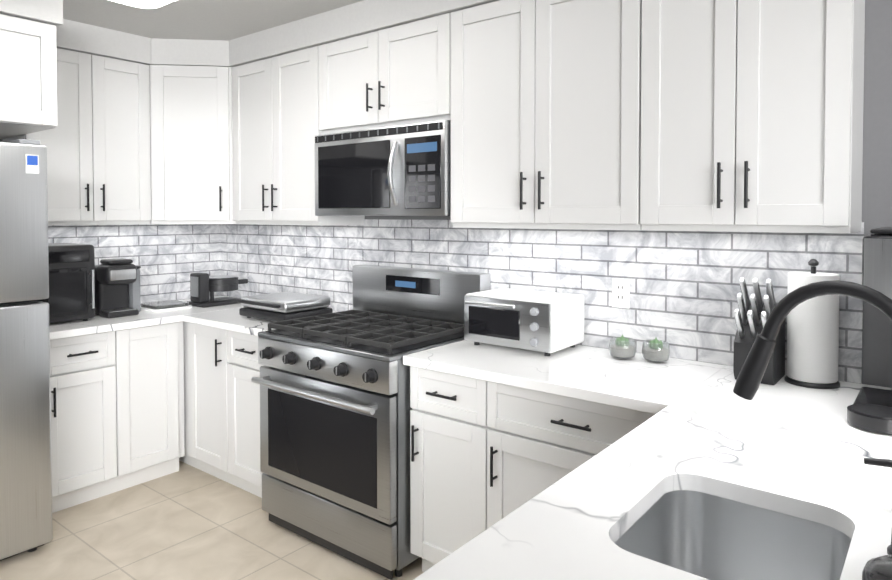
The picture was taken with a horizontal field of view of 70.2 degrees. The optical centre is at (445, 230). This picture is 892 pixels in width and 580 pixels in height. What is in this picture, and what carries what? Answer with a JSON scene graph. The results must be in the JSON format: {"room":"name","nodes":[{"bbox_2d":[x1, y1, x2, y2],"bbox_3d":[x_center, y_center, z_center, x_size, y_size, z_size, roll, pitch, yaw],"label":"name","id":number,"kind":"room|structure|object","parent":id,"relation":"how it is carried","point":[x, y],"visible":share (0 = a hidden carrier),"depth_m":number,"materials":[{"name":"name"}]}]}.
{"room":"kitchen","nodes":[
{"label":"kitchen","id":0,"kind":"room"},
{"bbox_2d":[0,460,423,579],"bbox_3d":[-0.272,1.484,0.413,7.200,0.060,4.900,1,2,38],"label":"floor","id":1,"kind":"structure","parent":0,"point":[187,522],"depth_m":2.83,"materials":[{"name":"beige tile"}]},
{"bbox_2d":[0,139,52,560],"bbox_3d":[-2.282,0.506,2.717,0.842,1.785,0.762,1,2,38],"label":"fridge","id":2,"kind":"object","parent":1,"relation":"on","point":[25,471],"visible":1,"depth_m":2.68,"materials":[{"name":"silver metal"}]},
{"bbox_2d":[50,321,184,512],"bbox_3d":[-1.915,0.945,3.452,0.636,0.873,0.746,1,2,38],"label":"base cabinet","id":3,"kind":"object","parent":1,"relation":"on","point":[117,410],"visible":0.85,"depth_m":3.27,"materials":[{"name":"white wood"}]},
{"bbox_2d":[179,425,186,463],"bbox_3d":[-1.477,0.933,3.965,0.687,0.872,0.598,1,2,38],"label":"base cabinet","id":4,"kind":"object","parent":1,"relation":"on","point":[184,459],"depth_m":3.63,"materials":[{"name":"white wood"}]},
{"bbox_2d":[183,321,214,475],"bbox_3d":[-1.084,0.940,3.654,0.442,0.872,0.598,1,2,38],"label":"base cabinet","id":5,"kind":"object","parent":1,"relation":"on","point":[198,340],"depth_m":3.51,"materials":[{"name":"white wood"}]},
{"bbox_2d":[215,328,263,497],"bbox_3d":[-0.827,0.945,3.452,0.481,0.872,0.598,1,2,38],"label":"base cabinet","id":6,"kind":"object","parent":1,"relation":"on","point":[222,411],"depth_m":3.28,"materials":[{"name":"white wood"}]},
{"bbox_2d":[251,265,489,579],"bbox_3d":[-0.356,0.798,2.962,0.848,1.190,0.756,1,2,38],"label":"range","id":7,"kind":"object","parent":1,"relation":"on","point":[335,408],"visible":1,"depth_m":2.72,"materials":[{"name":"silver metal"}]},
{"bbox_2d":[410,366,465,571],"bbox_3d":[0.211,0.964,2.632,0.441,0.872,0.598,1,2,38],"label":"base cabinet","id":8,"kind":"object","parent":1,"relation":"on","point":[437,399],"depth_m":2.45,"materials":[{"name":"white wood"}]},
{"bbox_2d":[466,377,653,542],"bbox_3d":[0.580,0.971,2.340,0.769,0.872,0.598,1,2,38],"label":"base cabinet","id":9,"kind":"object","parent":1,"relation":"on","point":[485,455],"depth_m":2.21,"materials":[{"name":"white wood"}]},
{"bbox_3d":[0.330,1.009,0.758,0.898,0.873,2.145,1,2,38],"label":"base cabinet","id":10,"kind":"object","parent":1,"relation":"on","visible":0},
{"bbox_2d":[49,310,180,339],"bbox_3d":[-1.924,0.489,3.423,0.627,0.035,0.710,1,2,38],"label":"countertop","id":11,"kind":"structure","parent":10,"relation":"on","point":[97,324],"depth_m":3.27,"materials":[{"name":"stone"}]},
{"bbox_2d":[40,243,94,322],"bbox_3d":[-2.042,0.274,3.319,0.385,0.400,0.270,1,2,38],"label":"air fryer oven","id":12,"kind":"object","parent":11,"relation":"on","point":[71,282],"visible":0.65,"depth_m":3.23,"materials":[{"name":"black plastic"}]},
{"bbox_2d":[95,258,140,317],"bbox_3d":[-1.853,0.314,3.561,0.304,0.310,0.222,1,2,38],"label":"coffee maker","id":13,"kind":"object","parent":11,"relation":"on","point":[117,287],"visible":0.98,"depth_m":3.47,"materials":[{"name":"black plastic"}]},
{"bbox_2d":[171,295,350,335],"bbox_3d":[-1.204,0.482,3.707,1.406,0.035,0.630,1,2,38],"label":"countertop","id":14,"kind":"structure","parent":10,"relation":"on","point":[227,317],"depth_m":3.41,"materials":[{"name":"stone"}]},
{"bbox_2d":[141,300,191,311],"bbox_3d":[-1.673,0.449,3.778,0.240,0.030,0.240,1,2,38],"label":"serving tray","id":15,"kind":"object","parent":14,"relation":"on","point":[162,306],"visible":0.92,"depth_m":3.72,"materials":[{"name":"white plastic"}]},
{"bbox_2d":[187,272,247,307],"bbox_3d":[-1.409,0.359,3.981,0.210,0.200,0.370,1,2,38],"label":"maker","id":16,"kind":"object","parent":14,"relation":"on","point":[202,285],"visible":0.96,"depth_m":3.87,"materials":[{"name":"black plastic"}]},
{"bbox_2d":[236,292,332,320],"bbox_3d":[-0.875,0.415,3.400,0.400,0.115,0.362,1,2,38],"label":"grill","id":17,"kind":"object","parent":14,"relation":"on","point":[281,306],"visible":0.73,"depth_m":3.30,"materials":[{"name":"silver metal"}]},
{"bbox_2d":[403,340,716,410],"bbox_3d":[0.421,0.513,2.426,1.016,0.035,0.625,1,2,38],"label":"countertop","id":18,"kind":"structure","parent":10,"relation":"on","point":[588,373],"depth_m":2.27,"materials":[{"name":"stone"}]},
{"bbox_2d":[464,288,583,355],"bbox_3d":[0.316,0.380,2.665,0.420,0.220,0.337,1,2,38],"label":"toaster oven","id":19,"kind":"object","parent":18,"relation":"on","point":[547,323],"visible":1,"depth_m":2.56,"materials":[{"name":"white plastic"}]},
{"bbox_2d":[609,334,635,359],"bbox_3d":[0.682,0.449,2.452,0.104,0.093,0.104,1,2,38],"label":"succulent bowl","id":20,"kind":"object","parent":18,"relation":"on","point":[622,347],"visible":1,"depth_m":2.41,"materials":[{"name":"clear glass"}]},
{"bbox_2d":[642,338,669,362],"bbox_3d":[0.795,0.450,2.401,0.104,0.093,0.104,1,2,38],"label":"succulent bowl","id":21,"kind":"object","parent":18,"relation":"on","point":[655,350],"visible":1,"depth_m":2.36,"materials":[{"name":"clear glass"}]},
{"bbox_2d":[413,364,891,579],"bbox_3d":[0.595,0.651,0.913,1.083,0.240,2.790,1,2,38],"label":"countertop","id":22,"kind":"structure","parent":10,"relation":"on","point":[705,472],"depth_m":1.31,"materials":[{"name":"stone"}]},
{"bbox_2d":[733,277,785,384],"bbox_3d":[1.047,0.330,2.129,0.120,0.346,0.250,1,2,38],"label":"knife block","id":23,"kind":"object","parent":22,"relation":"on","point":[752,316],"visible":0.77,"depth_m":2.10,"materials":[{"name":"black plastic"}]},
{"bbox_2d":[784,259,839,388],"bbox_3d":[1.208,0.298,2.090,0.160,0.410,0.160,1,2,38],"label":"paper towel roll","id":24,"kind":"object","parent":22,"relation":"on","point":[812,341],"visible":1,"depth_m":2.03,"materials":[{"name":"white paper"}]},
{"bbox_2d":[733,280,891,554],"bbox_3d":[0.640,0.306,1.072,0.303,0.442,0.116,1,2,38],"label":"faucet","id":25,"kind":"object","parent":22,"relation":"on","point":[750,376],"visible":1,"depth_m":1.13,"materials":[{"name":"black metal"}]},
{"bbox_2d":[847,227,891,433],"bbox_3d":[1.336,0.248,1.682,0.425,0.531,0.450,1,2,38],"label":"coffee machine","id":26,"kind":"object","parent":22,"relation":"on","point":[870,409],"visible":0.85,"depth_m":1.63,"materials":[{"name":"black"}]},
{"bbox_2d":[862,555,891,579],"bbox_3d":[0.655,0.502,0.883,0.128,0.061,0.128,1,2,38],"label":"strainer","id":27,"kind":"object","parent":22,"relation":"on","point":[878,568],"visible":1,"depth_m":0.90,"materials":[{"name":"black"}]},
{"bbox_2d":[864,458,891,467],"bbox_3d":[0.839,0.478,1.187,0.097,0.094,0.052,1,2,38],"label":"soap dispenser","id":28,"kind":"object","parent":22,"relation":"on","point":[880,462],"visible":1,"depth_m":1.20,"materials":[{"name":"black metal"}]},
{"bbox_2d":[63,0,362,40],"bbox_3d":[-0.747,-1.080,1.365,5.200,0.060,3.900,1,2,38],"label":"ceiling","id":29,"kind":"structure","parent":0,"point":[226,20],"depth_m":3.23,"materials":[{"name":"paint"}]},
{"bbox_2d":[110,0,175,8],"bbox_3d":[-1.019,-1.036,2.409,1.220,0.074,0.420,1,2,38],"label":"ceiling light fixture","id":30,"kind":"object","parent":29,"relation":"attached to","point":[149,4],"visible":1,"depth_m":2.82,"materials":[{"name":"white plastic"}]},
{"bbox_2d":[0,0,498,66],"bbox_3d":[-1.584,-0.974,1.327,3.734,0.147,4.799,1,2,38],"label":"soffit","id":31,"kind":"structure","parent":0,"point":[353,20],"depth_m":3.32,"materials":[{"name":"paint"}]},
{"bbox_2d":[223,0,891,387],"bbox_3d":[1.255,0.170,2.235,7.100,2.480,0.100,1,2,38],"label":"wall","id":32,"kind":"structure","parent":0,"point":[877,212],"depth_m":2.05,"materials":[{"name":"grey paint"}]},
{"bbox_2d":[232,46,364,224],"bbox_3d":[-0.864,-0.492,3.594,0.764,0.920,0.366,1,2,38],"label":"upper cabinet","id":33,"kind":"object","parent":32,"relation":"attached to","point":[275,116],"visible":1,"depth_m":3.45,"materials":[{"name":"white wood"}]},
{"bbox_2d":[318,13,450,134],"bbox_3d":[-0.229,-0.713,3.087,0.850,0.455,0.366,1,2,38],"label":"upper cabinet","id":34,"kind":"object","parent":32,"relation":"attached to","point":[396,76],"visible":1,"depth_m":2.94,"materials":[{"name":"white wood"}]},
{"bbox_2d":[315,120,450,215],"bbox_3d":[-0.246,-0.274,3.075,0.846,0.408,0.418,1,2,38],"label":"microwave","id":35,"kind":"object","parent":34,"relation":"attached to","point":[402,170],"visible":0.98,"depth_m":2.91,"materials":[{"name":"silver metal"}]},
{"bbox_2d":[220,219,863,383],"bbox_3d":[-0.101,0.211,3.234,3.734,0.530,0.014,1,2,38],"label":"backsplash","id":36,"kind":"structure","parent":32,"relation":"attached to","point":[678,291],"depth_m":2.63,"materials":[{"name":"tile"}]},
{"bbox_2d":[451,0,641,229],"bbox_3d":[0.433,-0.468,2.570,0.831,0.920,0.366,1,2,38],"label":"upper cabinet","id":37,"kind":"object","parent":32,"relation":"attached to","point":[545,114],"visible":0.98,"depth_m":2.42,"materials":[{"name":"white wood"}]},
{"bbox_2d":[640,0,864,232],"bbox_3d":[1.006,-0.457,2.118,0.620,0.920,0.366,1,2,38],"label":"upper cabinet","id":38,"kind":"object","parent":32,"relation":"attached to","point":[751,115],"visible":1,"depth_m":1.98,"materials":[{"name":"white wood"}]},
{"bbox_3d":[-3.058,0.162,2.583,0.100,2.480,4.900,1,2,38],"label":"wall","id":39,"kind":"structure","parent":0,"visible":0},
{"bbox_2d":[0,14,57,138],"bbox_3d":[-2.287,-0.702,2.821,0.786,0.465,0.760,1,2,38],"label":"upper cabinet","id":40,"kind":"object","parent":39,"relation":"attached to","point":[28,76],"visible":1,"depth_m":2.82,"materials":[{"name":"white wood"}]},
{"bbox_2d":[3,48,150,224],"bbox_3d":[-2.017,-0.490,3.507,0.366,0.920,0.634,1,2,38],"label":"upper cabinet","id":41,"kind":"object","parent":39,"relation":"attached to","point":[96,142],"visible":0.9,"depth_m":3.44,"materials":[{"name":"white wood"}]},
{"bbox_2d":[48,224,219,302],"bbox_3d":[-1.986,0.196,3.853,0.009,0.530,1.320,1,2,38],"label":"backsplash","id":42,"kind":"structure","parent":39,"relation":"attached to","point":[167,255],"depth_m":4.04,"materials":[{"name":"tile"}]},
{"bbox_2d":[149,65,235,223],"bbox_3d":[-1.508,-0.500,3.920,0.652,0.920,0.652,1,2,38],"label":"upper cabinet","id":43,"kind":"object","parent":39,"relation":"attached to","point":[191,163],"visible":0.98,"depth_m":3.68,"materials":[{"name":"white wood"}]}
]}

